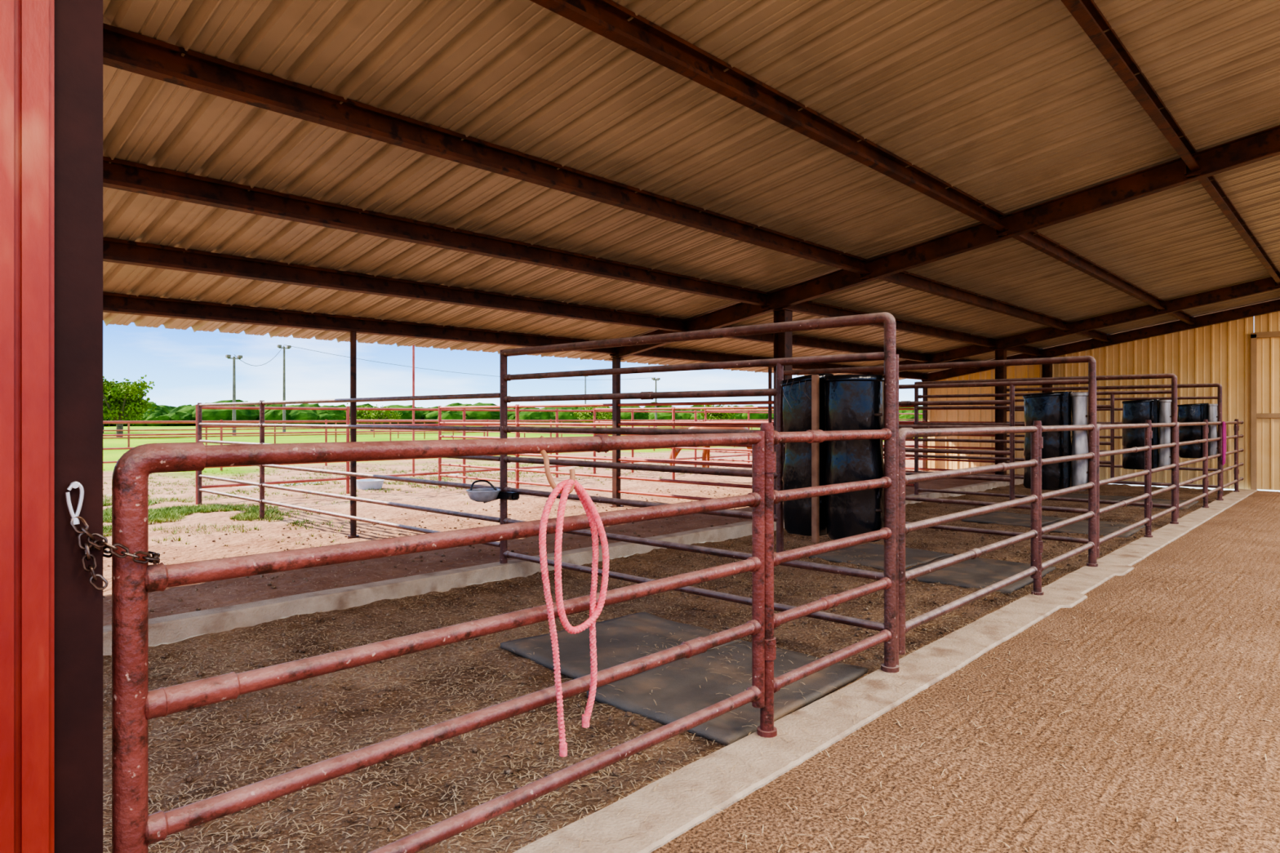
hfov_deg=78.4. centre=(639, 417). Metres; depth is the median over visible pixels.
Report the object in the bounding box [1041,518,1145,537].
rubber mat
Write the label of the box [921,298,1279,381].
beam
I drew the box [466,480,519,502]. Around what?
automatic waterer
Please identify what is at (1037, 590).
fence panel
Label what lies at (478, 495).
bowl
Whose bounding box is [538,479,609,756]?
lead rope
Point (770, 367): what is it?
post
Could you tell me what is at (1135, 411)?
barrel
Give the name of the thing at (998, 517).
rubber mat
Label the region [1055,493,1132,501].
rubber mat
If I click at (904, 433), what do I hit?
gate
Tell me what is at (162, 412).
tree line
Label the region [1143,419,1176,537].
fence panel
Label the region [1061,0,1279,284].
beam
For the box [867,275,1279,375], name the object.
beam
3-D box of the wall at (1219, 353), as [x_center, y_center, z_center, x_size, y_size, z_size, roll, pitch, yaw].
[12.499,-0.815,18.430,11.830,4.829,0.028,0,0,43]
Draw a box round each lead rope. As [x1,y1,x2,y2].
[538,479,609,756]
[1222,421,1226,465]
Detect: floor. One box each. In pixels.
[102,483,1233,852]
[651,490,1279,852]
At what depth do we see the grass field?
31.71 m
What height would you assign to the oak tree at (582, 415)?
3.209 m
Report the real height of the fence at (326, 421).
1.520 m
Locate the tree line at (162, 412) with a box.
[104,399,922,426]
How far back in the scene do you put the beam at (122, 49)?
5.58 m
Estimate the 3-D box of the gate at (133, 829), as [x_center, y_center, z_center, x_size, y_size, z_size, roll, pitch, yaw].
[-0.335,0.781,2.897,0.075,1.437,2.742,0,0,43]
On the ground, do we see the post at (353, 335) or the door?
the post at (353, 335)
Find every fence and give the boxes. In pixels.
[102,418,922,471]
[102,420,773,447]
[195,404,922,504]
[197,392,499,546]
[356,419,704,447]
[438,400,773,500]
[499,311,899,672]
[593,405,914,486]
[704,408,995,473]
[773,355,1097,567]
[914,373,1178,524]
[1006,383,1223,500]
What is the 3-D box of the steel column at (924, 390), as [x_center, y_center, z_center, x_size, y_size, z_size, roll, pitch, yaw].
[8.102,0.252,22.315,0.180,2.497,0.180,0,0,43]
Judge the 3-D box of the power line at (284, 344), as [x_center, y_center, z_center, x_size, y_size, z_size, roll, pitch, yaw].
[-18.430,-5.699,84.119,49.158,2.551,8.315,0,0,-44]
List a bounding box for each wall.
[0,0,13,852]
[927,311,1279,488]
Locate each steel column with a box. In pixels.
[608,358,623,506]
[773,308,795,462]
[920,388,929,471]
[992,349,1008,475]
[1041,364,1052,392]
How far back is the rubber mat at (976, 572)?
8.12 m
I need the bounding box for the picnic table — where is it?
[669,420,751,467]
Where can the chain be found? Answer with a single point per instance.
(154, 559)
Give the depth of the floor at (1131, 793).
3.87 m
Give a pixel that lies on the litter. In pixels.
(991, 609)
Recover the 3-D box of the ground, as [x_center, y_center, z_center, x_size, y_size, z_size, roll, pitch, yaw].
[-1.982,1.499,15.603,11.720,0.072,32.000,0,0,43]
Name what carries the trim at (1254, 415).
attached to the wall at (1219, 353)
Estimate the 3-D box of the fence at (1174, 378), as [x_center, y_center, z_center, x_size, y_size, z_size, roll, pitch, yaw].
[6.546,0.477,13.086,4.061,2.286,0.139,0,0,43]
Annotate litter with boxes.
[102,484,1279,852]
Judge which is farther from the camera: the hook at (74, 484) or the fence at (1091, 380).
the fence at (1091, 380)
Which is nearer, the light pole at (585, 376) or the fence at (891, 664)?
the fence at (891, 664)
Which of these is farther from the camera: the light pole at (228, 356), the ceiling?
the light pole at (228, 356)
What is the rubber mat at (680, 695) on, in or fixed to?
on the floor at (291, 693)
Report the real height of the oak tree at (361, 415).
3.334 m
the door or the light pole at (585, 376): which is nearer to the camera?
the door
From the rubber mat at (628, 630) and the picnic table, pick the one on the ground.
the picnic table
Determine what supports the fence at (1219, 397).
on the concrete curb at (668, 805)
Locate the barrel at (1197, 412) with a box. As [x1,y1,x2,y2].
[1177,403,1217,458]
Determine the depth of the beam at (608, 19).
5.67 m
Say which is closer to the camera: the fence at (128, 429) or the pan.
the pan
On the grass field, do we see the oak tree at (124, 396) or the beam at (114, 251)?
the oak tree at (124, 396)
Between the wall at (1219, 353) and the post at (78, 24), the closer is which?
the post at (78, 24)
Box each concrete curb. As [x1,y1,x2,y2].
[102,478,1023,655]
[512,488,1257,852]
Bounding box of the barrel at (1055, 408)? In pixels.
[1022,391,1088,491]
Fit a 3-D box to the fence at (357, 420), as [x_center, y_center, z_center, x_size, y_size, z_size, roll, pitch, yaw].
[-10.010,0.835,50.634,36.078,1.470,0.078,0,0,43]
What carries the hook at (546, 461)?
attached to the gate at (133, 829)
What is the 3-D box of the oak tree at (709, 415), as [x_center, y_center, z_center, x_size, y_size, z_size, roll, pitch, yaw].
[9.895,-0.171,98.247,5.274,3.602,6.234,0,0,43]
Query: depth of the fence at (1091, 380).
9.01 m
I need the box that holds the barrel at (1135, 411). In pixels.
[1121,399,1171,470]
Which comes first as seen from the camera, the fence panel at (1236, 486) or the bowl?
the bowl
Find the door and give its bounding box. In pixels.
[1257,337,1279,490]
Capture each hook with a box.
[65,481,84,524]
[540,435,575,493]
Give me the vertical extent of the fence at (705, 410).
1.810 m
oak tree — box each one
[102,374,156,436]
[102,400,145,433]
[343,403,402,431]
[570,406,622,422]
[697,404,741,419]
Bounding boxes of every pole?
[225,354,242,435]
[276,344,291,431]
[412,344,414,476]
[584,376,586,408]
[651,377,660,426]
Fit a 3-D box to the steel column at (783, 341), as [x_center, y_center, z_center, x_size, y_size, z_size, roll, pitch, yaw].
[2.040,-0.062,11.210,0.270,2.945,0.270,0,0,43]
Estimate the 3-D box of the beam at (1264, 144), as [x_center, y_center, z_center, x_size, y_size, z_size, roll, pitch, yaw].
[3.824,-2.094,9.311,11.840,2.219,0.180,0,0,43]
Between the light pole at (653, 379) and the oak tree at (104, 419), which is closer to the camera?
the oak tree at (104, 419)
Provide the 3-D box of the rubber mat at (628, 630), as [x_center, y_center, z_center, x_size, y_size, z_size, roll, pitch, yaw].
[-0.132,1.606,5.591,1.352,0.054,1.052,0,0,-41]
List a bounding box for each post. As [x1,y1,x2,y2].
[54,0,102,852]
[347,331,359,538]
[768,366,771,422]
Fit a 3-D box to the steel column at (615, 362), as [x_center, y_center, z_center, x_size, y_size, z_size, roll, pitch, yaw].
[-0.399,0.252,13.288,0.180,2.497,0.180,0,0,43]
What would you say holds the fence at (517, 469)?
on the ground
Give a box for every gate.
[111,431,764,852]
[898,425,1038,654]
[1096,422,1150,557]
[1177,422,1207,518]
[1222,421,1237,495]
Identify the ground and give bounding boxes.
[102,455,1023,626]
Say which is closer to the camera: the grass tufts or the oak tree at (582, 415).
the grass tufts
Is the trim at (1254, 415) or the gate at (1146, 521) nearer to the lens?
the gate at (1146, 521)
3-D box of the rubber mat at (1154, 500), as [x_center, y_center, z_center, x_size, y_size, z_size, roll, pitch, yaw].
[9.843,1.625,14.975,1.199,0.052,1.634,0,0,43]
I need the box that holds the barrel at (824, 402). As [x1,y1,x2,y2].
[779,373,884,542]
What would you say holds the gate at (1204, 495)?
on the concrete curb at (668, 805)
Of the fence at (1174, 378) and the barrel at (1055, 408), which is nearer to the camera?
the barrel at (1055, 408)
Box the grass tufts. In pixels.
[102,452,884,550]
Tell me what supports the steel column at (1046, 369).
on the concrete curb at (167, 629)
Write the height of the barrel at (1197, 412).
1.095 m
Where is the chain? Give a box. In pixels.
[70,516,159,590]
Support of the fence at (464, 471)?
on the grass field
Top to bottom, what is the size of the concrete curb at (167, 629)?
0.292 m
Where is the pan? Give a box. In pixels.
[356,479,384,489]
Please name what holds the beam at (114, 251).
attached to the ceiling
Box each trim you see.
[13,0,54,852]
[1250,331,1279,489]
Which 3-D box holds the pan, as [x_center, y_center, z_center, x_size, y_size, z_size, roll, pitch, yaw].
[-5.735,1.410,16.665,0.600,0.180,0.600,0,0,43]
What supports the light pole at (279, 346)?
on the grass field
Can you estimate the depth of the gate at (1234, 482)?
16.47 m
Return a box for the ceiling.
[102,0,1279,380]
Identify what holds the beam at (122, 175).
attached to the ceiling
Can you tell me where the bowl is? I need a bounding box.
[466,488,501,502]
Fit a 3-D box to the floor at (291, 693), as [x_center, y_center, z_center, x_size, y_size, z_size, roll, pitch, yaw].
[3.445,1.590,9.770,3.820,0.165,24.950,0,0,43]
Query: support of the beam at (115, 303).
attached to the ceiling
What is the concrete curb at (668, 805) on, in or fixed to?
on the floor at (1131, 793)
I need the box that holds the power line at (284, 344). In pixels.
[234,344,656,380]
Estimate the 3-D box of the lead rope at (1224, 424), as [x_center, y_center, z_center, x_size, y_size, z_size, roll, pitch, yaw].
[11.165,0.483,15.014,0.043,0.838,0.302,0,0,43]
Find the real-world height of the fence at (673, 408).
1.810 m
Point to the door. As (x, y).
(1268, 348)
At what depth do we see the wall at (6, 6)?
1.70 m
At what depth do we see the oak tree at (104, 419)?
78.42 m
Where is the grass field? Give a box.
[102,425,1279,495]
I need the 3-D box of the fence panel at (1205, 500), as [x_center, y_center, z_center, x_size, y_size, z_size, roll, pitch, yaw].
[10.504,0.823,14.407,0.100,1.595,1.740,0,0,43]
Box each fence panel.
[756,422,891,737]
[1031,420,1094,595]
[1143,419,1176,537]
[1202,419,1222,507]
[1233,418,1243,492]
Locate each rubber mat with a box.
[500,611,740,679]
[586,639,867,746]
[808,543,953,570]
[905,555,1055,594]
[961,511,1066,527]
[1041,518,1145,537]
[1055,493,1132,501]
[1120,497,1198,509]
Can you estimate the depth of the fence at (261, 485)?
9.78 m
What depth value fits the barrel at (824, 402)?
4.98 m
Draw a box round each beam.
[609,124,1279,358]
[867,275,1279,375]
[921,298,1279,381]
[1061,0,1279,284]
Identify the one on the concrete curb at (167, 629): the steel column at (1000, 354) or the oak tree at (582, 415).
the steel column at (1000, 354)
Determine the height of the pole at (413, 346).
3.420 m
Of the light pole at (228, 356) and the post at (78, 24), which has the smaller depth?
the post at (78, 24)
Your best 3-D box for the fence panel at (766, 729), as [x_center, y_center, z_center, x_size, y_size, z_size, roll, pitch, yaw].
[1.059,0.823,4.377,0.100,1.595,1.395,0,0,43]

